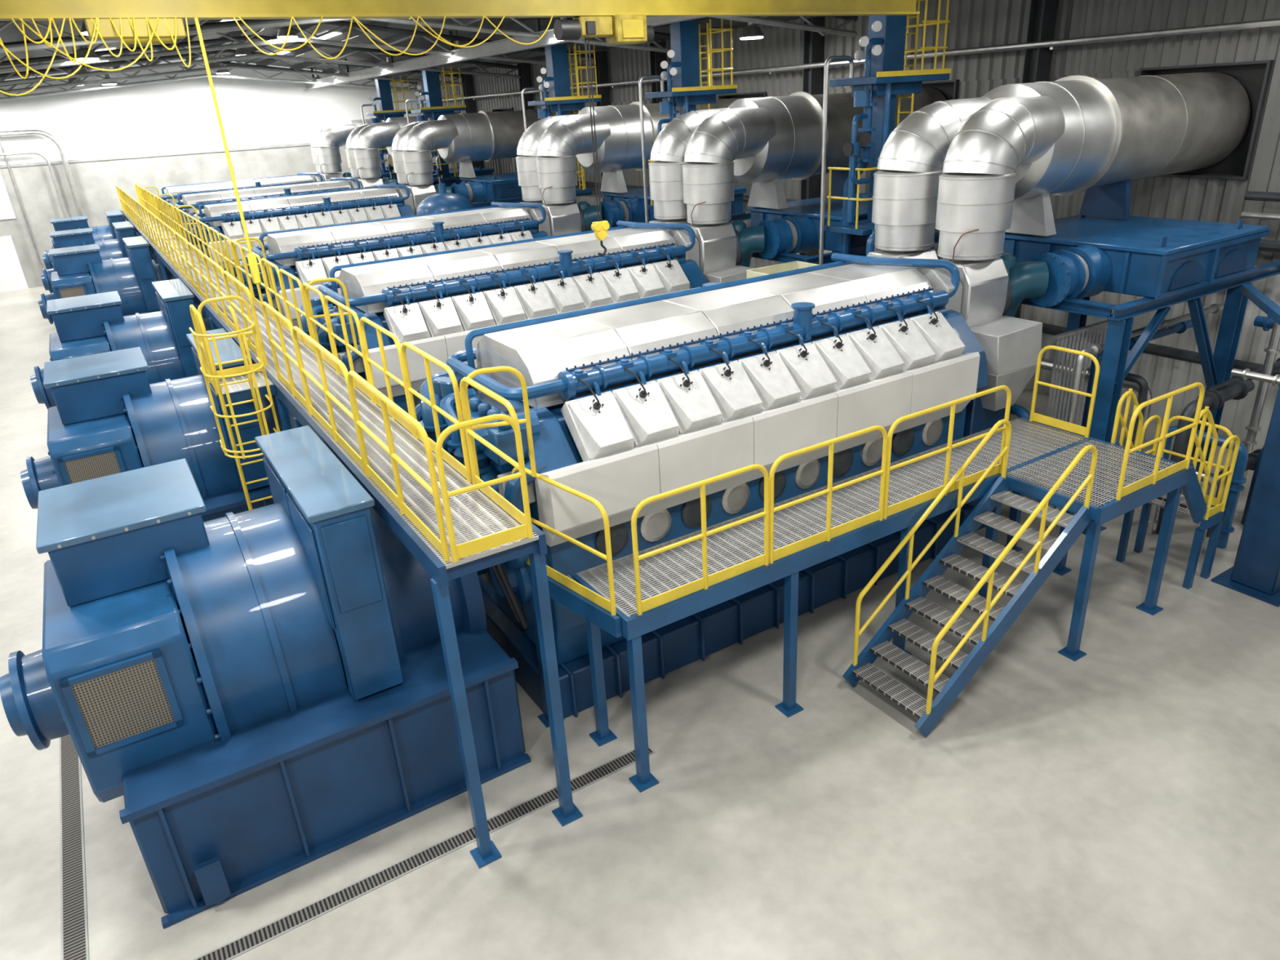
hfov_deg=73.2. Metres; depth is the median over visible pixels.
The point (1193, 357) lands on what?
pipe
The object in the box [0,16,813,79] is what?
ceiling
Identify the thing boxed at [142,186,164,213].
guard rail
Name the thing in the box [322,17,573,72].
roof purlin
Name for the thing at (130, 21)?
cable
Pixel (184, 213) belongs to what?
guard rail
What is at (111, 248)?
generator
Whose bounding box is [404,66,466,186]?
tower
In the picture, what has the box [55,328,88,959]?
drain
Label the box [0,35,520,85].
roof truss
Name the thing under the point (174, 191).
engine
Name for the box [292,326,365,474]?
guard rail
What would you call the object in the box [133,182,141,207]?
guard rail
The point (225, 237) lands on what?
guard rail
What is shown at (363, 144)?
duct
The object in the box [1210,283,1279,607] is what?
column
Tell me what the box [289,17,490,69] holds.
roof purlin
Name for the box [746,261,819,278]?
crate
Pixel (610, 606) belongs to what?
guard rail
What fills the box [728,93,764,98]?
wall
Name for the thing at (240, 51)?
lamp
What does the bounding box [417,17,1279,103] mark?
pipe
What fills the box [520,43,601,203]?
tower
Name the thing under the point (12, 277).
door
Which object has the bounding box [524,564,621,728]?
platform
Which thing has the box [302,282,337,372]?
guard rail
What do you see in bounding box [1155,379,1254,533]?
pipe
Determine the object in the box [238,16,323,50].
cable
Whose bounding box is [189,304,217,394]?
guard rail
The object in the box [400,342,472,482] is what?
guard rail
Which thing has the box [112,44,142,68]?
roof purlin
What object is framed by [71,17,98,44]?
cable
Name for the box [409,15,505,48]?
cable
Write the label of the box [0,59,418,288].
wall
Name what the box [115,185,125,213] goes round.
guard rail
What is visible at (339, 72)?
lamp
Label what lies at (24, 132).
pipe
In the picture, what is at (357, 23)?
cable
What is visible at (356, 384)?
guard rail
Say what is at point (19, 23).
roof purlin
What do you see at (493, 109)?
trim
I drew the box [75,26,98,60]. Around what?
lamp
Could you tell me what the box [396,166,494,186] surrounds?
filter
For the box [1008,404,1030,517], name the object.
pipe
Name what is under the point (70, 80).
lamp
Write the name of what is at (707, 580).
guard rail
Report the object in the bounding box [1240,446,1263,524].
pipe
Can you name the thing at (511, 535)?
guard rail
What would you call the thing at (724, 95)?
trim
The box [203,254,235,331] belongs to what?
guard rail
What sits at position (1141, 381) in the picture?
pipe
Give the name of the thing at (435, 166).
filter
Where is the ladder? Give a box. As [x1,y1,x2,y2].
[188,306,279,510]
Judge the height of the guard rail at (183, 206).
1.072 m
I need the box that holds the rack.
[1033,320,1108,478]
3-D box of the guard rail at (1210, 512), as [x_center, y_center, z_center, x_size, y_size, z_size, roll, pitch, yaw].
[7.246,-0.047,10.719,0.428,1.074,0.048,-17,27,-28]
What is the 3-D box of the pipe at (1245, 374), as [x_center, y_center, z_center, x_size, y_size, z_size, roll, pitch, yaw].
[8.566,-0.344,12.077,0.159,2.380,0.948,-17,27,-28]
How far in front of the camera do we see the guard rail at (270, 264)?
14.24 m
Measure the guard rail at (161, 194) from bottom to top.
1.072 m
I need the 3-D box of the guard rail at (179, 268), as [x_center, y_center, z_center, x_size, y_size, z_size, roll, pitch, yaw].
[-10.827,-5.350,20.108,0.048,1.074,2.288,-17,27,-28]
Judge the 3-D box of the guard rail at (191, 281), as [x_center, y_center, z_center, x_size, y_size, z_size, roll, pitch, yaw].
[-9.600,-4.629,18.301,0.048,1.074,2.288,-17,27,-28]
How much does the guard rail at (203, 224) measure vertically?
1.074 m
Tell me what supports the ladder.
on the floor
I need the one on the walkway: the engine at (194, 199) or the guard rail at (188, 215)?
the guard rail at (188, 215)
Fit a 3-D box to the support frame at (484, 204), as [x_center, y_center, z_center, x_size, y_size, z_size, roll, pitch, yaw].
[-4.316,-8.818,31.930,4.700,3.335,2.900,-17,27,-28]
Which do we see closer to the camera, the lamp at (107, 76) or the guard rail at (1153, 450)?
the guard rail at (1153, 450)
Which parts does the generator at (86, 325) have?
terminal box lid, access panel, access panel, cooler box lid, access panel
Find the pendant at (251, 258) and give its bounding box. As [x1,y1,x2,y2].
[194,17,262,284]
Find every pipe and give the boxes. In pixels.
[0,129,84,216]
[0,137,43,273]
[0,151,67,217]
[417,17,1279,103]
[493,173,1279,253]
[585,194,1257,266]
[1006,468,1065,494]
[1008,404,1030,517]
[1040,358,1151,451]
[1041,323,1279,376]
[1051,342,1104,530]
[1080,319,1192,483]
[1101,488,1117,505]
[1124,373,1148,445]
[1130,302,1224,337]
[1146,471,1217,553]
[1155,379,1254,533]
[1155,425,1248,548]
[1177,357,1279,512]
[1205,448,1261,537]
[1231,368,1279,386]
[1239,320,1279,496]
[1240,211,1279,220]
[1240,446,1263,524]
[1244,191,1279,201]
[1253,315,1274,331]
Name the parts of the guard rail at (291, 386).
post, rail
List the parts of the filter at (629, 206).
lid, arched panel, frame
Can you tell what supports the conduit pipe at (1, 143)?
on the floor
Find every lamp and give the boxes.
[67,77,83,85]
[71,48,88,72]
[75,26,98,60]
[80,21,88,35]
[102,68,116,84]
[208,54,220,66]
[216,55,229,74]
[235,42,252,55]
[276,26,297,39]
[311,66,321,83]
[334,64,342,79]
[382,49,391,70]
[450,29,463,57]
[553,17,567,36]
[739,22,764,39]
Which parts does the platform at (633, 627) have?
leg, leg, leg, leg, leg, leg, leg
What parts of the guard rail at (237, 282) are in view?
post, rail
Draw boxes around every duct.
[310,113,457,173]
[345,111,506,178]
[391,109,580,186]
[515,97,751,205]
[648,87,946,226]
[871,71,1250,262]
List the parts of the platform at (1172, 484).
leg, leg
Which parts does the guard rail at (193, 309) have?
rail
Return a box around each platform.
[208,371,276,406]
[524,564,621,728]
[571,417,1093,792]
[1005,438,1193,661]
[1115,498,1226,589]
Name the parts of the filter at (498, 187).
lid, frame, arched panel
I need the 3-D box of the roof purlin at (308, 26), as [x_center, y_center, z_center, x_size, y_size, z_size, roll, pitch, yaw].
[-6.091,-11.611,20.510,0.080,0.215,50.000,-17,27,-28]
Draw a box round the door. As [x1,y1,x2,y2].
[0,235,28,292]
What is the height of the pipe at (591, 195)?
0.139 m
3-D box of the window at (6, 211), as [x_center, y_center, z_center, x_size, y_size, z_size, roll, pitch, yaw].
[-28.536,-12.104,36.860,2.550,2.050,0.050,-17,27,-28]
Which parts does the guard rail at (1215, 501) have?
rail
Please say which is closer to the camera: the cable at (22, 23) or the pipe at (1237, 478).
the cable at (22, 23)
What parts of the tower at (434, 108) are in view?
guard rail, guard rail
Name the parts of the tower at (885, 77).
guard rail, guard rail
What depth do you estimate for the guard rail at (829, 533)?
8.66 m
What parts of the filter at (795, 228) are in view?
lid, arched panel, frame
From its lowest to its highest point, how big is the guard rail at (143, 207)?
1.074 m
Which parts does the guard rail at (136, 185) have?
post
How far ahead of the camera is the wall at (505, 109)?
37.22 m
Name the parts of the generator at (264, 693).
terminal box lid, grille frame, access panel, access panel, cooler box lid, frame, rail, access panel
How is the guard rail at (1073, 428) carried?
on the platform at (633, 627)
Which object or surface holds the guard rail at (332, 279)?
on the walkway
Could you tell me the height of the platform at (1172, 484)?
1.950 m
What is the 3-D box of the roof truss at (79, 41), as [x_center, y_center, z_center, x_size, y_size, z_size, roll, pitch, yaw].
[-8.044,-9.745,18.655,23.025,1.725,0.135,-17,27,-28]
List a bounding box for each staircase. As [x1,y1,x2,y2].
[842,418,1097,737]
[1104,388,1217,524]
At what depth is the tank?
24.93 m
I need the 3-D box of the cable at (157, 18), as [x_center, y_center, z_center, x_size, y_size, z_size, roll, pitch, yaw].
[-4.850,-3.908,7.730,1.112,0.462,0.263,-17,27,-28]
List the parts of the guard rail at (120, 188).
post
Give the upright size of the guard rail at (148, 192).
1.074 m
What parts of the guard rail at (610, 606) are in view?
rail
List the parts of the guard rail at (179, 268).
post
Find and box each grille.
[58,286,85,298]
[63,451,120,484]
[71,659,174,748]
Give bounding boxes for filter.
[357,164,436,179]
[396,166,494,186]
[450,171,522,202]
[598,186,746,227]
[746,195,937,259]
[1003,214,1270,306]
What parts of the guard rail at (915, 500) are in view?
rail, post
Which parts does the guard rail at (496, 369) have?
rail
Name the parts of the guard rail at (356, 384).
post, rail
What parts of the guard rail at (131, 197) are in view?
post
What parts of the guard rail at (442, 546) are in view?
post, rail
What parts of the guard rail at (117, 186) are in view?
rail, post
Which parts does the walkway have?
leg, leg, leg, leg, leg, leg, leg, leg, leg, leg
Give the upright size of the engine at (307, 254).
4.074 m
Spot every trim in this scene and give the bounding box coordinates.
[0,142,311,168]
[492,107,514,111]
[718,91,767,99]
[921,79,959,99]
[1137,59,1273,179]
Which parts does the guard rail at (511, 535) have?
rail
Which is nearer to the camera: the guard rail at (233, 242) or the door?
the guard rail at (233, 242)
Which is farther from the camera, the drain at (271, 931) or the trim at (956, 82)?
the trim at (956, 82)
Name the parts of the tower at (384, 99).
guard rail, guard rail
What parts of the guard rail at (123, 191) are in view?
post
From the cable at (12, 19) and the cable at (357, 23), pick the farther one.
the cable at (357, 23)
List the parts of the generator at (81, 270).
grille frame, terminal box lid, access panel, cooler box lid, access panel, frame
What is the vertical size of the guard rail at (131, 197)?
1.074 m
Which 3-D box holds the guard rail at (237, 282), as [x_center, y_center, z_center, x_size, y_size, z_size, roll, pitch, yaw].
[-5.918,-2.468,12.880,0.048,1.074,2.288,-17,27,-28]
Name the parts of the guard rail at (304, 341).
rail, post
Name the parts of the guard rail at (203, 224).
rail, post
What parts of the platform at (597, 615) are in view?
leg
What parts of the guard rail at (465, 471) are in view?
post, rail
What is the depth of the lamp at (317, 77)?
39.90 m
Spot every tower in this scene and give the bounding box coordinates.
[360,75,414,179]
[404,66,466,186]
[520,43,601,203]
[638,18,737,222]
[818,0,951,264]
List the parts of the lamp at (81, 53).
lamp shade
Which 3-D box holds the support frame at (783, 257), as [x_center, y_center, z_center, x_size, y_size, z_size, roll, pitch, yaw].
[4.514,-3.634,18.927,4.700,3.335,2.900,-17,27,-28]
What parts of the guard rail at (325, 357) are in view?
rail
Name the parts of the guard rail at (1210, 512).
rail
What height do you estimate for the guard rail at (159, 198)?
1.074 m
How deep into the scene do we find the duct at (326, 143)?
38.52 m
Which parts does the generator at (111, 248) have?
terminal box lid, access panel, cooler box lid, access panel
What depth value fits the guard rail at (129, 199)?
31.08 m
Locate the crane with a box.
[0,0,919,44]
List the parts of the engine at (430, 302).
casing, frame, panel, crankcase door, panel, fuel rail, panel, panel, panel, casing, turbocharger casing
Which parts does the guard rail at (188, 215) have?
post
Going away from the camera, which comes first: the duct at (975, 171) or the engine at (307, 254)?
the duct at (975, 171)
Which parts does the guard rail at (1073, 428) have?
rail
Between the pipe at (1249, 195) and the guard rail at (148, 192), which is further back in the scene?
the guard rail at (148, 192)
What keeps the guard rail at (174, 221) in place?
on the walkway
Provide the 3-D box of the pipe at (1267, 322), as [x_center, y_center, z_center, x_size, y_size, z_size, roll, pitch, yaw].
[9.764,-1.151,13.314,0.254,2.727,0.977,-17,27,-28]
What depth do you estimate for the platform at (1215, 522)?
11.28 m
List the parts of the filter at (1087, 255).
lid, arched panel, frame, arched panel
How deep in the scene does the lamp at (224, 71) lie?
37.83 m
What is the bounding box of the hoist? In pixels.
[553,14,654,255]
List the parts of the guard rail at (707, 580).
rail, post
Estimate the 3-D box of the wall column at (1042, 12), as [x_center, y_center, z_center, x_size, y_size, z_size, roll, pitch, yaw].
[7.717,-5.643,17.501,0.440,7.800,0.400,-17,27,-28]
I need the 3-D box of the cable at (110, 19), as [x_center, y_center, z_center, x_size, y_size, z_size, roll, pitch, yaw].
[-4.670,-4.058,7.846,0.205,0.301,0.179,-17,27,-28]
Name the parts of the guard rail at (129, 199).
post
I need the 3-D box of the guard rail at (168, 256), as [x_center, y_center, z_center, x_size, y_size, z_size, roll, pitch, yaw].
[-12.054,-6.070,21.915,0.048,1.074,2.288,-17,27,-28]
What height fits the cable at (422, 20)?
0.321 m
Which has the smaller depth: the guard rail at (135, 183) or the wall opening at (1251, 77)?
the wall opening at (1251, 77)
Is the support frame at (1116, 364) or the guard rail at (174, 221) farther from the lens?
the guard rail at (174, 221)
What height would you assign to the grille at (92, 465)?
0.650 m
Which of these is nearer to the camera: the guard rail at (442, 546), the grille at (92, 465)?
the guard rail at (442, 546)
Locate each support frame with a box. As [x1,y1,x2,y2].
[471,190,592,208]
[617,212,751,226]
[751,232,939,264]
[1020,259,1279,534]
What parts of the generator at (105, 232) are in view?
terminal box lid, access panel, cooler box lid, access panel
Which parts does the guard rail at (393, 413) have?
rail, post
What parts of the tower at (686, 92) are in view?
guard rail, guard rail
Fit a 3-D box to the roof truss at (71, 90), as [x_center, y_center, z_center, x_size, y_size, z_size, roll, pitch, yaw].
[-20.849,-17.262,37.510,23.025,1.725,0.135,-17,27,-28]
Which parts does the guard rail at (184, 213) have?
post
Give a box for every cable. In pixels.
[0,17,65,96]
[0,17,97,79]
[0,18,28,79]
[10,17,51,44]
[18,17,159,71]
[31,17,52,47]
[51,17,76,63]
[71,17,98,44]
[90,17,122,57]
[109,17,136,51]
[128,17,152,61]
[146,17,177,49]
[164,17,191,67]
[232,16,292,55]
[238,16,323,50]
[292,16,353,59]
[353,15,445,55]
[353,16,418,55]
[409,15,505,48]
[418,15,484,46]
[484,15,552,44]
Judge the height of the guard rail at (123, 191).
1.074 m
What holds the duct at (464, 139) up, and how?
on the engine at (267, 215)
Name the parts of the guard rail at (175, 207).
rail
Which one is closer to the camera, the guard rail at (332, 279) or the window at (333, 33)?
the guard rail at (332, 279)
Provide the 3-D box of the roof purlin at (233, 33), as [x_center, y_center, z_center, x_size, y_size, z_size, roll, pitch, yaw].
[-7.361,-11.305,19.769,0.080,0.215,50.000,-17,27,-28]
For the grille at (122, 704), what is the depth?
7.14 m
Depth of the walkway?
7.79 m
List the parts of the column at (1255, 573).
plate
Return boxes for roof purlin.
[17,21,37,77]
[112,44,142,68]
[150,19,222,65]
[185,29,250,61]
[223,22,321,62]
[256,21,395,66]
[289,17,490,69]
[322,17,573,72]
[386,16,777,78]
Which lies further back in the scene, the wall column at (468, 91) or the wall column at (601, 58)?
the wall column at (468, 91)
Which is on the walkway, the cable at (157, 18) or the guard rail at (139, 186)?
the guard rail at (139, 186)
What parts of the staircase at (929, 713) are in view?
handrail, handrail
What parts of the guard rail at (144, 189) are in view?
post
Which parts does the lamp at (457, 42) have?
lamp shade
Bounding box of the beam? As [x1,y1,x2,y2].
[303,16,706,89]
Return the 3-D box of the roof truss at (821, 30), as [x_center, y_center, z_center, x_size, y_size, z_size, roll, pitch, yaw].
[-4.843,-7.866,13.941,23.025,1.725,0.135,-17,27,-28]
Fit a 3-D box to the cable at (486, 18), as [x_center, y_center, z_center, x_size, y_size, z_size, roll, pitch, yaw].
[-1.315,-5.079,9.728,0.861,0.318,0.163,-17,27,-28]
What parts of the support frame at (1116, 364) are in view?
leg, plate, leg, leg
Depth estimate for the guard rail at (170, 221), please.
27.31 m
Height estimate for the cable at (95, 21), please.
0.511 m
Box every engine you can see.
[157,172,357,216]
[164,177,399,309]
[183,183,453,315]
[237,200,603,408]
[297,218,764,507]
[414,248,1048,718]
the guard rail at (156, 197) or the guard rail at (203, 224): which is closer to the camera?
the guard rail at (203, 224)
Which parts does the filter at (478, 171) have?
arched panel, frame, lid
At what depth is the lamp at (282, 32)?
23.84 m
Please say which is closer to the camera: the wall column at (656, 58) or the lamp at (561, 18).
the lamp at (561, 18)
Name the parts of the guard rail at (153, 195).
post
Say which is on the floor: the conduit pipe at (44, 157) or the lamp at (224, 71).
the conduit pipe at (44, 157)
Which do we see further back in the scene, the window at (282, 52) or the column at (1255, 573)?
the window at (282, 52)
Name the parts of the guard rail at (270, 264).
rail, post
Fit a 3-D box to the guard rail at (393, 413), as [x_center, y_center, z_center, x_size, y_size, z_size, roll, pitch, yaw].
[-2.803,-1.182,9.526,0.048,1.074,1.448,-17,27,-28]
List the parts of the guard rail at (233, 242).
rail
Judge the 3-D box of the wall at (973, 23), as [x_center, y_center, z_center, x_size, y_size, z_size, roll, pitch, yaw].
[2.284,-9.124,25.916,0.060,8.000,52.000,-17,27,-28]
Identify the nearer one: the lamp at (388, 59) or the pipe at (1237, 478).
the pipe at (1237, 478)
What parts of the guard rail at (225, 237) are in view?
post, rail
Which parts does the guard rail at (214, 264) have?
rail, rail, post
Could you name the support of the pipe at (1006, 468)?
on the floor
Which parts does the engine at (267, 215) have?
casing, panel, panel, fuel rail, casing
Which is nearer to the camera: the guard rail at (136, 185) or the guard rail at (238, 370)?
the guard rail at (238, 370)
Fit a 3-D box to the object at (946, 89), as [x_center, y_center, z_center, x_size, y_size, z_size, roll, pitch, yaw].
[6.508,-8.075,19.592,0.020,2.100,2.500,-17,27,-28]
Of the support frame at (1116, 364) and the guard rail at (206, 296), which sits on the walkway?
the guard rail at (206, 296)
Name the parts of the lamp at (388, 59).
lamp shade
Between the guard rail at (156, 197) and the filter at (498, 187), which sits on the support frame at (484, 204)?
the filter at (498, 187)
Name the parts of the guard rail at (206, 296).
rail, post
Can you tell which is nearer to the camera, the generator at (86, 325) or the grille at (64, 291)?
the generator at (86, 325)
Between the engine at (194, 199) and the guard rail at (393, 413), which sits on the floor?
the engine at (194, 199)
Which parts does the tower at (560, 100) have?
guard rail, guard rail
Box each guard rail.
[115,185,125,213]
[119,187,129,217]
[122,190,134,223]
[126,193,138,226]
[130,196,144,233]
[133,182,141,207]
[135,183,145,212]
[135,200,150,239]
[137,185,147,213]
[141,186,149,210]
[141,205,157,247]
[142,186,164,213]
[143,188,155,220]
[146,191,156,219]
[147,210,165,256]
[151,192,160,223]
[155,195,164,226]
[155,216,175,267]
[156,194,176,222]
[158,197,169,231]
[163,200,174,236]
[164,223,186,278]
[168,203,181,241]
[173,206,186,245]
[174,231,199,293]
[176,204,204,241]
[178,209,195,253]
[186,214,204,259]
[187,242,217,313]
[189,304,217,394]
[196,220,219,274]
[197,295,262,378]
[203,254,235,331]
[208,226,229,281]
[218,232,242,293]
[222,270,267,365]
[224,239,266,279]
[231,240,253,299]
[233,237,273,290]
[241,246,273,318]
[261,257,291,334]
[262,301,310,413]
[279,268,315,353]
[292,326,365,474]
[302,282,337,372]
[306,277,358,350]
[324,295,373,401]
[347,370,449,561]
[360,316,415,436]
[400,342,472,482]
[435,413,533,562]
[459,377,525,524]
[465,365,536,478]
[511,467,616,615]
[631,464,768,615]
[768,425,888,564]
[882,385,1011,519]
[1029,345,1099,437]
[1115,382,1204,500]
[1137,415,1161,455]
[1160,415,1234,506]
[1204,435,1239,519]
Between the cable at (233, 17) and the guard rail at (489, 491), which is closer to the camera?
the guard rail at (489, 491)
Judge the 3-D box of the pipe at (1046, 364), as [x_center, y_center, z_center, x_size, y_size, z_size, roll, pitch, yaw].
[7.447,-1.173,14.908,0.286,1.743,2.587,-17,27,-28]
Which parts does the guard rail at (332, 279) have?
rail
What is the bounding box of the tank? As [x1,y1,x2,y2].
[416,183,474,214]
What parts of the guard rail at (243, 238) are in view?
rail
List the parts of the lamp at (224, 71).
lamp shade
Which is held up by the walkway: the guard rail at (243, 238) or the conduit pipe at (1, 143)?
the guard rail at (243, 238)
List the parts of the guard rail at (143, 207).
post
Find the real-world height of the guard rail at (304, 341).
1.074 m
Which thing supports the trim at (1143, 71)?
attached to the wall at (973, 23)
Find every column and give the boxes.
[461,73,486,201]
[517,62,533,110]
[592,50,609,200]
[648,41,666,103]
[799,17,823,256]
[1013,0,1057,317]
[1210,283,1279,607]
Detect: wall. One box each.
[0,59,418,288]
[413,0,1279,448]
[500,108,511,111]
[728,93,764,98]
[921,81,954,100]
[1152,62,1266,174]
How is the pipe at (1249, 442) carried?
on the floor
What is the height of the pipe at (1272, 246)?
0.219 m
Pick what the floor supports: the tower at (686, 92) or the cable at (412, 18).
the tower at (686, 92)
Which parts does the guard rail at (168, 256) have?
post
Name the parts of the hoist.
motor, chain, plate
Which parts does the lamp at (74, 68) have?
lamp shade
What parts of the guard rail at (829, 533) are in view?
rail, post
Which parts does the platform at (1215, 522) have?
leg, leg, leg, leg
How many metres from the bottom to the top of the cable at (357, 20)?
0.397 m
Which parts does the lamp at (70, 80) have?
lamp shade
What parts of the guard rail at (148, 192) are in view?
post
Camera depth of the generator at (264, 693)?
7.69 m
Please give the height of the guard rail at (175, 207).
1.074 m
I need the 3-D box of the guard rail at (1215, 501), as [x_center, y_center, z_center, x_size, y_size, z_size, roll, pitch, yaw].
[7.196,-0.265,11.221,0.048,1.074,0.848,-17,27,-28]
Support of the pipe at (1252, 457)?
on the floor
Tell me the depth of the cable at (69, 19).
7.66 m
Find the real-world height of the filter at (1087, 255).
0.908 m
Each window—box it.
[0,171,15,219]
[94,47,115,55]
[220,19,239,22]
[269,49,302,54]
[311,31,356,41]
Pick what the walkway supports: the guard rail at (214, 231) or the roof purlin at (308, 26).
the guard rail at (214, 231)
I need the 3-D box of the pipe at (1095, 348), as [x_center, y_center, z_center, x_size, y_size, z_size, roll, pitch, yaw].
[6.471,-0.640,12.540,0.948,2.780,0.159,-17,27,-28]
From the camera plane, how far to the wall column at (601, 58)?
29.20 m
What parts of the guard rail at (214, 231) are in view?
post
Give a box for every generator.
[0,425,531,928]
[20,328,334,522]
[30,278,264,409]
[37,235,206,324]
[40,221,169,293]
[42,209,139,269]
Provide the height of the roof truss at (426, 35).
1.725 m
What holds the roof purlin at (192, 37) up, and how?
attached to the ceiling
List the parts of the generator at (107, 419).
grille frame, terminal box lid, access panel, access panel, cooler box lid, rail, frame, access panel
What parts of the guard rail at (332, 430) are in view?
post, rail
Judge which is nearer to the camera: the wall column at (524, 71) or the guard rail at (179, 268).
the guard rail at (179, 268)
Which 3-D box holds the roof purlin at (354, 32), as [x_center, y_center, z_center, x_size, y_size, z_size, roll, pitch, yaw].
[-4.814,-11.819,21.294,0.080,0.215,50.000,-17,27,-28]
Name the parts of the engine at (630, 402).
casing, panel, crankcase door, crankcase door, crankcase door, panel, fuel rail, frame, crankcase door, fuel rail, crankcase door, panel, crankcase door, crankcase door, panel, crankcase door, crankcase door, crankcase door, panel, casing, turbocharger casing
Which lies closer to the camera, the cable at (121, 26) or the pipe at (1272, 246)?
the cable at (121, 26)
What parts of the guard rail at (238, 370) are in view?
rail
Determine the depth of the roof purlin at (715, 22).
28.01 m
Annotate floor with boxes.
[0,285,1279,959]
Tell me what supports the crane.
hanging from the beam
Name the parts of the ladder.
ladder rail, ladder rail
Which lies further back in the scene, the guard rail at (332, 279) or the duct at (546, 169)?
the duct at (546, 169)
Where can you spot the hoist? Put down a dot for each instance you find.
(617, 29)
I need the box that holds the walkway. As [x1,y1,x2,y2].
[120,208,582,868]
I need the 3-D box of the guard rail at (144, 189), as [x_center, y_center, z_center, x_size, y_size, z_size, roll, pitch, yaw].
[-18.889,-10.625,33.213,0.048,1.074,1.588,-17,27,-28]
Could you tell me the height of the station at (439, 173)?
4.740 m
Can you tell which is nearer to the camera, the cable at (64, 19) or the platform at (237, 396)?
the cable at (64, 19)
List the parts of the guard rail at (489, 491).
rail, rail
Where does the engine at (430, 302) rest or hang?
on the floor
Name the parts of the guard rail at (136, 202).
post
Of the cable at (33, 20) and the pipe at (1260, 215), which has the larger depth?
the pipe at (1260, 215)
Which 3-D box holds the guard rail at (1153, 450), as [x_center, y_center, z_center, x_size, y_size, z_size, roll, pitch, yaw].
[6.734,-0.348,11.473,0.428,1.074,0.048,-17,27,-28]
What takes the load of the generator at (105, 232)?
on the floor
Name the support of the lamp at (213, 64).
hanging from the ceiling
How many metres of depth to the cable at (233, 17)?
8.42 m
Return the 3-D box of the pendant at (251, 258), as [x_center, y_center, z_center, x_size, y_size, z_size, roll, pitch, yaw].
[-4.131,-3.235,8.659,0.080,2.510,0.060,-17,27,-28]
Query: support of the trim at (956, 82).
attached to the wall at (973, 23)
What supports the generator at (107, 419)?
on the floor
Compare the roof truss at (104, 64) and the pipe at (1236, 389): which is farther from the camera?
the roof truss at (104, 64)
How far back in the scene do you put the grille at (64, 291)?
24.76 m
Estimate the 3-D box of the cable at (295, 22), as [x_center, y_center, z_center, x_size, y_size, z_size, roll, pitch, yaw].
[-3.148,-4.476,8.723,0.614,0.408,0.164,-17,27,-28]
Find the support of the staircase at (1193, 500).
attached to the platform at (1172, 484)
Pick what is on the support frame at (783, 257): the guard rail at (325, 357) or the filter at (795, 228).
the filter at (795, 228)
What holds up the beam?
hanging from the ceiling
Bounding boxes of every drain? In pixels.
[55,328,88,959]
[192,745,655,959]
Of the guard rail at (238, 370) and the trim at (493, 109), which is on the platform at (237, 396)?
the guard rail at (238, 370)
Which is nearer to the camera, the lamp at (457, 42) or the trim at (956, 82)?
the trim at (956, 82)
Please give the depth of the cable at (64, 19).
7.56 m
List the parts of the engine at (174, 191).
fuel rail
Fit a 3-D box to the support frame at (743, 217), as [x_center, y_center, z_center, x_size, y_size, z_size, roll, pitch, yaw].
[1.180,-5.592,23.838,4.700,3.335,2.900,-17,27,-28]
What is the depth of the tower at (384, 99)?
37.13 m
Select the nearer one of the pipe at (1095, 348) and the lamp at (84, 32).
the pipe at (1095, 348)
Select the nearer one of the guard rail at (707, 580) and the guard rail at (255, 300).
the guard rail at (707, 580)
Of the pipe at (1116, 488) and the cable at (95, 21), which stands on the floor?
the pipe at (1116, 488)
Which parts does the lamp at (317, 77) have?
lamp shade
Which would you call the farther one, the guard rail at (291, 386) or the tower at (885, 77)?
the tower at (885, 77)
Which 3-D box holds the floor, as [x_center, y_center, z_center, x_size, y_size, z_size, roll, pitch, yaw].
[-7.757,-2.313,22.003,24.800,0.200,52.300,-17,27,-28]
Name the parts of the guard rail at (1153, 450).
rail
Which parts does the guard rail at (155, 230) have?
post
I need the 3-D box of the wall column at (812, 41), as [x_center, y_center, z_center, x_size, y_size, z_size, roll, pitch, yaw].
[4.409,-7.585,22.372,0.440,7.800,0.400,-17,27,-28]
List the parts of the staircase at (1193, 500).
handrail, handrail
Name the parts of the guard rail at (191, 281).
rail, post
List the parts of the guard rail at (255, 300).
rail, post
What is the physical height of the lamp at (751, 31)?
0.760 m
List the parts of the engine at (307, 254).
casing, panel, fuel rail, casing, turbocharger casing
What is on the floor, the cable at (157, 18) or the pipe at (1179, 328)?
the pipe at (1179, 328)
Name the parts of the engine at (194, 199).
casing, fuel rail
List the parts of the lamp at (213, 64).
lamp shade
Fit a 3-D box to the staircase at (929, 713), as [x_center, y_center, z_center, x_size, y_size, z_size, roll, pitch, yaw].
[3.565,0.973,9.357,2.550,2.686,1.090,-17,27,-28]
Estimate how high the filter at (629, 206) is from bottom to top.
0.908 m
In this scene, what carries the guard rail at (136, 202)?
on the walkway
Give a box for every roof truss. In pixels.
[0,17,701,56]
[0,19,596,73]
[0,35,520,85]
[0,48,463,94]
[0,61,418,101]
[706,15,857,37]
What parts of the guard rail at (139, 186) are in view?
rail, post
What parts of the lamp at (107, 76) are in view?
lamp shade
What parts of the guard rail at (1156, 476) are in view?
post, rail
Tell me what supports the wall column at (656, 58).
on the floor
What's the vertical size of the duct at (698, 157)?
2.213 m
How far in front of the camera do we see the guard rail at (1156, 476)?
9.47 m

